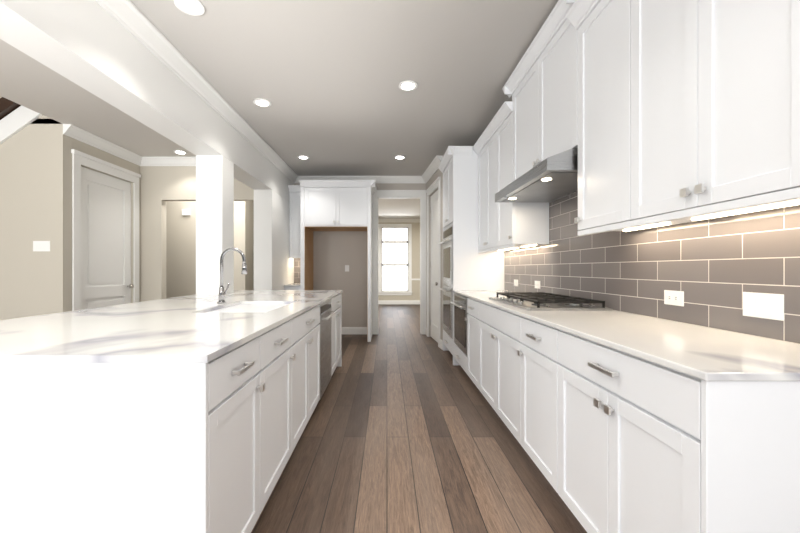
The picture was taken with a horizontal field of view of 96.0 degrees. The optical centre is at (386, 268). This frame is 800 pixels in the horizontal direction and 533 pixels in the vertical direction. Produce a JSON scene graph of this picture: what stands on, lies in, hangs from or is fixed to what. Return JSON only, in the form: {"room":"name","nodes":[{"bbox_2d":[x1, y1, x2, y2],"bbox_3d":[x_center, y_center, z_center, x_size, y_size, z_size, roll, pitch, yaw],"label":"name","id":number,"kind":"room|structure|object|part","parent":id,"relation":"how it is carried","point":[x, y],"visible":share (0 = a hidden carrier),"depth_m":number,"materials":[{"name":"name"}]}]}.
{"room":"kitchen","nodes":[
{"label":"kitchen","id":0,"kind":"room"},
{"bbox_2d":[0,96,75,319],"bbox_3d":[-5.855,-0.620,4.195,4.290,3.600,0.150,0,0,0],"label":"wall","id":1,"kind":"structure","parent":0,"point":[35,181],"depth_m":4.12,"materials":[{"name":"beige paint"}]},
{"bbox_2d":[0,97,41,143],"bbox_3d":[-4.769,-1.391,4.074,2.058,1.583,0.088,0,0,0],"label":"trim","id":2,"kind":"structure","parent":1,"relation":"attached to","point":[15,118],"depth_m":4.09,"materials":[{"name":"white wood"}]},
{"bbox_2d":[33,241,49,250],"bbox_3d":[-3.950,-0.260,4.117,0.190,0.120,0.006,0,0,0],"label":"light switch","id":3,"kind":"object","parent":1,"relation":"attached to","point":[37,245],"depth_m":4.11,"materials":[{"name":"white plastic"}]},
{"bbox_2d":[76,140,143,302],"bbox_3d":[-3.755,-0.240,4.825,0.150,2.840,1.110,0,0,0],"label":"wall","id":4,"kind":"structure","parent":0,"point":[80,146],"depth_m":5.26,"materials":[{"name":"beige paint"}]},
{"bbox_2d":[63,124,142,163],"bbox_3d":[-3.663,-1.600,4.705,0.094,0.115,1.170,0,0,0],"label":"crown molding","id":5,"kind":"structure","parent":4,"relation":"attached to","point":[70,130],"depth_m":4.59,"materials":[{"name":"white wood"}]},
{"bbox_2d":[71,149,140,310],"bbox_3d":[-3.723,-0.113,4.800,0.105,2.585,1.150,0,0,0],"label":"closet door","id":6,"kind":"structure","parent":4,"relation":"in","point":[101,239],"depth_m":4.74,"materials":[{"name":"white wood"}]},
{"bbox_2d":[144,166,253,300],"bbox_3d":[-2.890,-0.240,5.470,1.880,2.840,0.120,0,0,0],"label":"wall","id":7,"kind":"structure","parent":0,"point":[169,235],"depth_m":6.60,"materials":[{"name":"beige paint"}]},
{"bbox_2d":[136,157,195,165],"bbox_3d":[-2.890,-1.600,5.363,1.640,0.115,0.094,0,0,0],"label":"crown molding","id":8,"kind":"structure","parent":7,"relation":"attached to","point":[147,161],"depth_m":5.36,"materials":[{"name":"white wood"}]},
{"bbox_2d":[182,209,190,214],"bbox_3d":[-3.670,-1.034,6.582,0.140,0.110,0.035,0,0,0],"label":"electrical outlet plate","id":9,"kind":"object","parent":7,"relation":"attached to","point":[184,211],"depth_m":6.57,"materials":[{"name":"white plastic"}]},
{"bbox_2d":[0,0,557,218],"bbox_3d":[-2.460,-2.070,6.000,11.320,0.820,16.000,0,0,0],"label":"ceiling","id":10,"kind":"structure","parent":0,"point":[325,78],"depth_m":3.11,"materials":[{"name":"grey paint"}]},
{"bbox_2d":[0,0,293,200],"bbox_3d":[-1.815,-1.410,2.250,0.270,0.500,8.500,0,0,0],"label":"beam","id":11,"kind":"structure","parent":10,"relation":"attached to","point":[94,47],"depth_m":2.35,"materials":[{"name":"white"}]},
{"bbox_2d":[95,0,298,182],"bbox_3d":[-1.633,-1.600,2.250,0.094,0.115,8.500,0,0,0],"label":"crown molding","id":12,"kind":"structure","parent":11,"relation":"attached to","point":[133,20],"depth_m":2.87,"materials":[{"name":"white wood"}]},
{"bbox_2d":[173,150,186,153],"bbox_3d":[-2.930,-1.652,5.100,0.169,0.012,0.169,0,0,-24],"label":"recessed light","id":13,"kind":"object","parent":10,"relation":"in","point":[175,151],"depth_m":5.09,"materials":[{"name":"white plastic"}]},
{"bbox_2d":[174,0,204,15],"bbox_3d":[-1.240,-1.652,2.260,0.169,0.012,0.169,0,0,-9],"label":"recessed light","id":14,"kind":"object","parent":10,"relation":"in","point":[193,7],"depth_m":2.26,"materials":[{"name":"white plastic"}]},
{"bbox_2d":[253,98,270,106],"bbox_3d":[-1.240,-1.652,3.580,0.169,0.012,0.169,0,0,-9],"label":"recessed light","id":15,"kind":"object","parent":10,"relation":"in","point":[261,102],"depth_m":3.56,"materials":[{"name":"white"}]},
{"bbox_2d":[297,155,308,158],"bbox_3d":[-1.240,-1.652,5.330,0.169,0.012,0.169,0,0,-39],"label":"recessed light","id":16,"kind":"object","parent":10,"relation":"in","point":[300,156],"depth_m":5.32,"materials":[{"name":"white"}]},
{"bbox_2d":[394,155,405,158],"bbox_3d":[0.190,-1.652,5.330,0.169,0.012,0.169,0,0,-39],"label":"recessed light","id":17,"kind":"object","parent":10,"relation":"in","point":[397,156],"depth_m":5.32,"materials":[{"name":"white plastic"}]},
{"bbox_2d":[399,80,416,90],"bbox_3d":[0.190,-1.652,3.250,0.169,0.012,0.169,0,0,-39],"label":"recessed light","id":18,"kind":"object","parent":10,"relation":"in","point":[408,85],"depth_m":3.23,"materials":[{"name":"white plastic"}]},
{"bbox_2d":[294,183,425,333],"bbox_3d":[-0.255,-0.240,6.560,3.390,2.840,0.120,0,0,0],"label":"wall","id":19,"kind":"structure","parent":0,"point":[335,253],"depth_m":6.50,"materials":[{"name":"grey paint"}]},
{"bbox_2d":[294,258,299,282],"bbox_3d":[-1.539,0.020,6.498,0.274,0.480,0.003,0,0,0],"label":"backsplash","id":20,"kind":"structure","parent":19,"relation":"attached to","point":[296,270],"depth_m":6.50,"materials":[{"name":"tile"}]},
{"bbox_2d":[342,327,366,333],"bbox_3d":[-0.825,1.115,6.492,1.010,0.130,0.016,0,0,0],"label":"baseboard","id":21,"kind":"structure","parent":19,"relation":"attached to","point":[354,330],"depth_m":6.48,"materials":[{"name":"white wood"}]},
{"bbox_2d":[299,176,418,182],"bbox_3d":[-0.420,-1.599,6.453,2.280,0.117,0.094,0,0,0],"label":"crown molding","id":22,"kind":"structure","parent":19,"relation":"attached to","point":[379,179],"depth_m":6.43,"materials":[{"name":"white wood"}]},
{"bbox_2d":[373,190,425,333],"bbox_3d":[0.225,-0.120,6.545,0.990,2.600,0.150,0,0,0],"label":"door frame","id":23,"kind":"structure","parent":19,"relation":"attached to","point":[400,194],"depth_m":6.48,"materials":[{"name":"white wood"}]},
{"bbox_2d":[378,223,419,299],"bbox_3d":[0.550,-0.240,12.070,3.660,2.840,0.140,0,0,0],"label":"wall","id":24,"kind":"structure","parent":0,"point":[415,295],"depth_m":11.99,"materials":[{"name":"beige paint"}]},
{"bbox_2d":[378,224,411,294],"bbox_3d":[0.265,-0.310,12.010,1.150,2.380,0.120,0,0,0],"label":"window","id":25,"kind":"structure","parent":24,"relation":"in","point":[381,264],"depth_m":11.98,"materials":[{"name":"white wood"}]},
{"bbox_2d":[378,279,419,303],"bbox_3d":[0.580,0.750,11.990,3.640,0.860,0.020,0,0,0],"label":"baseboard","id":26,"kind":"structure","parent":24,"relation":"attached to","point":[379,301],"depth_m":11.98,"materials":[{"name":"white wood"}]},
{"bbox_2d":[378,220,419,222],"bbox_3d":[0.560,-1.600,11.953,3.680,0.115,0.094,0,0,0],"label":"crown molding","id":27,"kind":"structure","parent":24,"relation":"attached to","point":[379,221],"depth_m":11.96,"materials":[{"name":"white wood"}]},
{"bbox_2d":[251,304,586,532],"bbox_3d":[-2.400,1.220,6.000,11.200,0.080,16.000,0,0,0],"label":"floor","id":28,"kind":"structure","parent":0,"point":[406,430],"depth_m":2.24,"materials":[{"name":"brown wood"}]},
{"bbox_2d":[0,291,342,532],"bbox_3d":[-1.221,0.731,2.730,1.459,0.897,3.276,0,0,0],"label":"kitchen island","id":29,"kind":"object","parent":28,"relation":"on","point":[188,414],"depth_m":1.09,"materials":[{"name":"white wood"}]},
{"bbox_2d":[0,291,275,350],"bbox_3d":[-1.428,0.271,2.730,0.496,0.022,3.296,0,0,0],"label":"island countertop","id":30,"kind":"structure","parent":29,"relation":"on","point":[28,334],"depth_m":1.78,"materials":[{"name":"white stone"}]},
{"bbox_2d":[0,291,339,358],"bbox_3d":[-0.860,0.271,2.730,0.640,0.022,3.296,0,0,0],"label":"island countertop","id":31,"kind":"structure","parent":29,"relation":"on","point":[193,334],"depth_m":1.41,"materials":[{"name":"white stone"}]},
{"bbox_2d":[208,303,283,310],"bbox_3d":[-0.950,0.391,2.520,0.484,0.242,0.784,0,0,0],"label":"sink","id":32,"kind":"object","parent":31,"relation":"in","point":[227,306],"depth_m":2.64,"materials":[{"name":"white ceramic"}]},
{"bbox_2d":[196,155,233,293],"bbox_3d":[-1.815,0.010,3.810,0.270,2.340,0.280,0,0,0],"label":"pillar","id":33,"kind":"structure","parent":28,"relation":"on","point":[214,207],"depth_m":3.67,"materials":[{"name":"white paint"}]},
{"bbox_2d":[254,190,293,289],"bbox_3d":[-1.815,0.010,5.880,0.270,2.340,1.240,0,0,0],"label":"pillar","id":34,"kind":"structure","parent":28,"relation":"on","point":[273,266],"depth_m":5.26,"materials":[{"name":"white paint"}]},
{"bbox_2d":[284,185,299,289],"bbox_3d":[-1.539,-0.120,6.168,0.274,2.600,0.659,0,0,0],"label":"tall cabinet","id":35,"kind":"object","parent":28,"relation":"on","point":[294,221],"visible":0.33,"depth_m":6.17,"materials":[{"name":"white wood"}]},
{"bbox_2d":[299,180,376,341],"bbox_3d":[-0.791,-0.120,6.119,1.218,2.600,0.757,0,0,0],"label":"surround","id":36,"kind":"object","parent":28,"relation":"on","point":[335,205],"visible":0.98,"depth_m":5.83,"materials":[{"name":"white wood"}]},
{"bbox_2d":[450,290,465,371],"bbox_3d":[1.122,0.731,3.990,0.627,0.897,0.818,0,0,0],"label":"base cabinet","id":37,"kind":"object","parent":28,"relation":"on","point":[459,345],"depth_m":3.97,"materials":[{"name":"white wood"}]},
{"bbox_3d":[1.063,0.592,4.019,0.613,0.592,0.691,0,0,0],"label":"microwave drawer","id":38,"kind":"part","parent":37,"relation":"part of","materials":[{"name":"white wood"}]},
{"bbox_2d":[466,298,473,382],"bbox_3d":[1.122,0.731,3.395,0.627,0.897,0.549,0,0,0],"label":"base cabinet","id":39,"kind":"object","parent":28,"relation":"on","point":[469,301],"depth_m":3.53,"materials":[{"name":"white wood"}]},
{"bbox_2d":[438,146,503,364],"bbox_3d":[1.086,-0.150,4.785,0.700,2.660,0.909,0,0,0],"label":"tall cabinet","id":40,"kind":"object","parent":28,"relation":"on","point":[466,265],"visible":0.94,"depth_m":4.40,"materials":[{"name":"white wood"}]},
{"bbox_2d":[474,298,513,434],"bbox_3d":[1.122,0.731,2.679,0.627,0.897,1.118,0,0,0],"label":"base cabinet","id":41,"kind":"object","parent":28,"relation":"on","point":[493,326],"depth_m":2.69,"materials":[{"name":"white wood"}]},
{"bbox_2d":[514,314,545,477],"bbox_3d":[1.122,0.731,1.945,0.627,0.897,0.588,0,0,0],"label":"base cabinet","id":42,"kind":"object","parent":28,"relation":"on","point":[529,334],"depth_m":2.04,"materials":[{"name":"white wood"}]},
{"bbox_2d":[546,322,799,532],"bbox_3d":[1.122,0.731,1.340,0.627,0.897,0.857,0,0,0],"label":"base cabinet","id":43,"kind":"object","parent":28,"relation":"on","point":[614,421],"depth_m":1.06,"materials":[{"name":"white wood"}]},
{"bbox_2d":[454,290,799,381],"bbox_3d":[1.117,0.270,2.649,0.637,0.044,3.498,0,0,0],"label":"countertop","id":44,"kind":"structure","parent":43,"relation":"on","point":[722,355],"depth_m":1.33,"materials":[{"name":"white stone"}]},
{"bbox_2d":[488,292,612,310],"bbox_3d":[1.140,0.231,2.680,0.510,0.058,0.910,0,0,0],"label":"gas cooktop","id":45,"kind":"object","parent":44,"relation":"in","point":[527,301],"depth_m":2.40,"materials":[{"name":"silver metal"}]},
{"bbox_2d":[426,169,442,340],"bbox_3d":[1.071,-0.238,5.884,0.732,2.837,1.244,0,0,0],"label":"wall","id":46,"kind":"structure","parent":0,"point":[436,175],"depth_m":5.88,"materials":[{"name":"grey paint"}]},
{"bbox_2d":[419,155,442,183],"bbox_3d":[0.713,-1.599,5.827,0.204,0.115,1.146,0,0,0],"label":"crown molding","id":47,"kind":"structure","parent":46,"relation":"attached to","point":[432,168],"depth_m":5.82,"materials":[{"name":"white wood"}]},
{"bbox_2d":[426,177,440,347],"bbox_3d":[0.772,-0.100,5.871,0.107,2.560,0.980,0,0,-5],"label":"pantry door","id":48,"kind":"structure","parent":46,"relation":"in","point":[435,264],"depth_m":5.94,"materials":[{"name":"white wood"}]},
{"bbox_2d":[504,251,799,343],"bbox_3d":[1.510,-0.240,2.310,0.140,2.840,8.620,0,0,0],"label":"wall","id":49,"kind":"structure","parent":0,"point":[627,312],"depth_m":1.98,"materials":[{"name":"grey paint"}]},
{"bbox_2d":[477,88,548,251],"bbox_3d":[1.272,-0.925,3.759,0.324,1.410,1.275,0,0,0],"label":"upper cabinet","id":50,"kind":"object","parent":49,"relation":"attached to","point":[502,226],"depth_m":3.52,"materials":[{"name":"white wood"}]},
{"bbox_2d":[535,281,539,288],"bbox_3d":[1.432,0.150,3.430,0.009,0.072,0.116,0,0,0],"label":"electrical outlet plate","id":51,"kind":"object","parent":49,"relation":"attached to","point":[537,283],"depth_m":3.42,"materials":[{"name":"white plastic"}]},
{"bbox_2d":[509,0,568,183],"bbox_3d":[1.272,-1.175,2.641,0.324,0.910,1.079,0,0,0],"label":"upper cabinet","id":52,"kind":"object","parent":49,"relation":"attached to","point":[539,105],"depth_m":2.58,"materials":[{"name":"white wood"}]},
{"bbox_2d":[495,148,577,201],"bbox_3d":[1.190,-0.645,2.640,0.489,0.141,1.030,0,0,0],"label":"range hood","id":53,"kind":"object","parent":52,"relation":"attached to","point":[552,178],"visible":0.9,"depth_m":2.45,"materials":[{"name":"silver metal"}]},
{"bbox_2d":[569,0,675,235],"bbox_3d":[1.272,-0.925,1.872,0.324,1.410,0.574,0,0,0],"label":"upper cabinet","id":54,"kind":"object","parent":49,"relation":"attached to","point":[592,23],"depth_m":1.93,"materials":[{"name":"white wood"}]},
{"bbox_2d":[505,192,799,342],"bbox_3d":[1.438,-0.245,2.349,0.003,1.010,4.098,0,0,0],"label":"backsplash","id":55,"kind":"structure","parent":49,"relation":"attached to","point":[714,269],"depth_m":1.76,"materials":[{"name":"tile"}]},
{"bbox_2d":[664,290,683,305],"bbox_3d":[1.432,0.144,1.800,0.009,0.072,0.116,0,0,0],"label":"electrical outlet plate","id":56,"kind":"object","parent":49,"relation":"attached to","point":[671,297],"depth_m":1.79,"materials":[{"name":"white plastic"}]},
{"bbox_2d":[617,0,799,223],"bbox_3d":[1.272,-0.850,1.308,0.324,1.260,0.791,0,0,0],"label":"upper cabinet","id":57,"kind":"object","parent":49,"relation":"attached to","point":[659,113],"depth_m":1.26,"materials":[{"name":"white wood"}]},
{"bbox_2d":[743,292,783,320],"bbox_3d":[1.432,0.140,1.375,0.009,0.095,0.145,0,0,0],"label":"electrical outlet plate","id":58,"kind":"object","parent":49,"relation":"attached to","point":[765,305],"depth_m":1.36,"materials":[{"name":"white plastic"}]},
{"label":"outside","id":59,"kind":"structure","parent":0,"visible":0},
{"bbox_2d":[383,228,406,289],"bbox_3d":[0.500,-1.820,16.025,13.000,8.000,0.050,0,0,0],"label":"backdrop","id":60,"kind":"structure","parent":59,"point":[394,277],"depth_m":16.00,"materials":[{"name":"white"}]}
]}

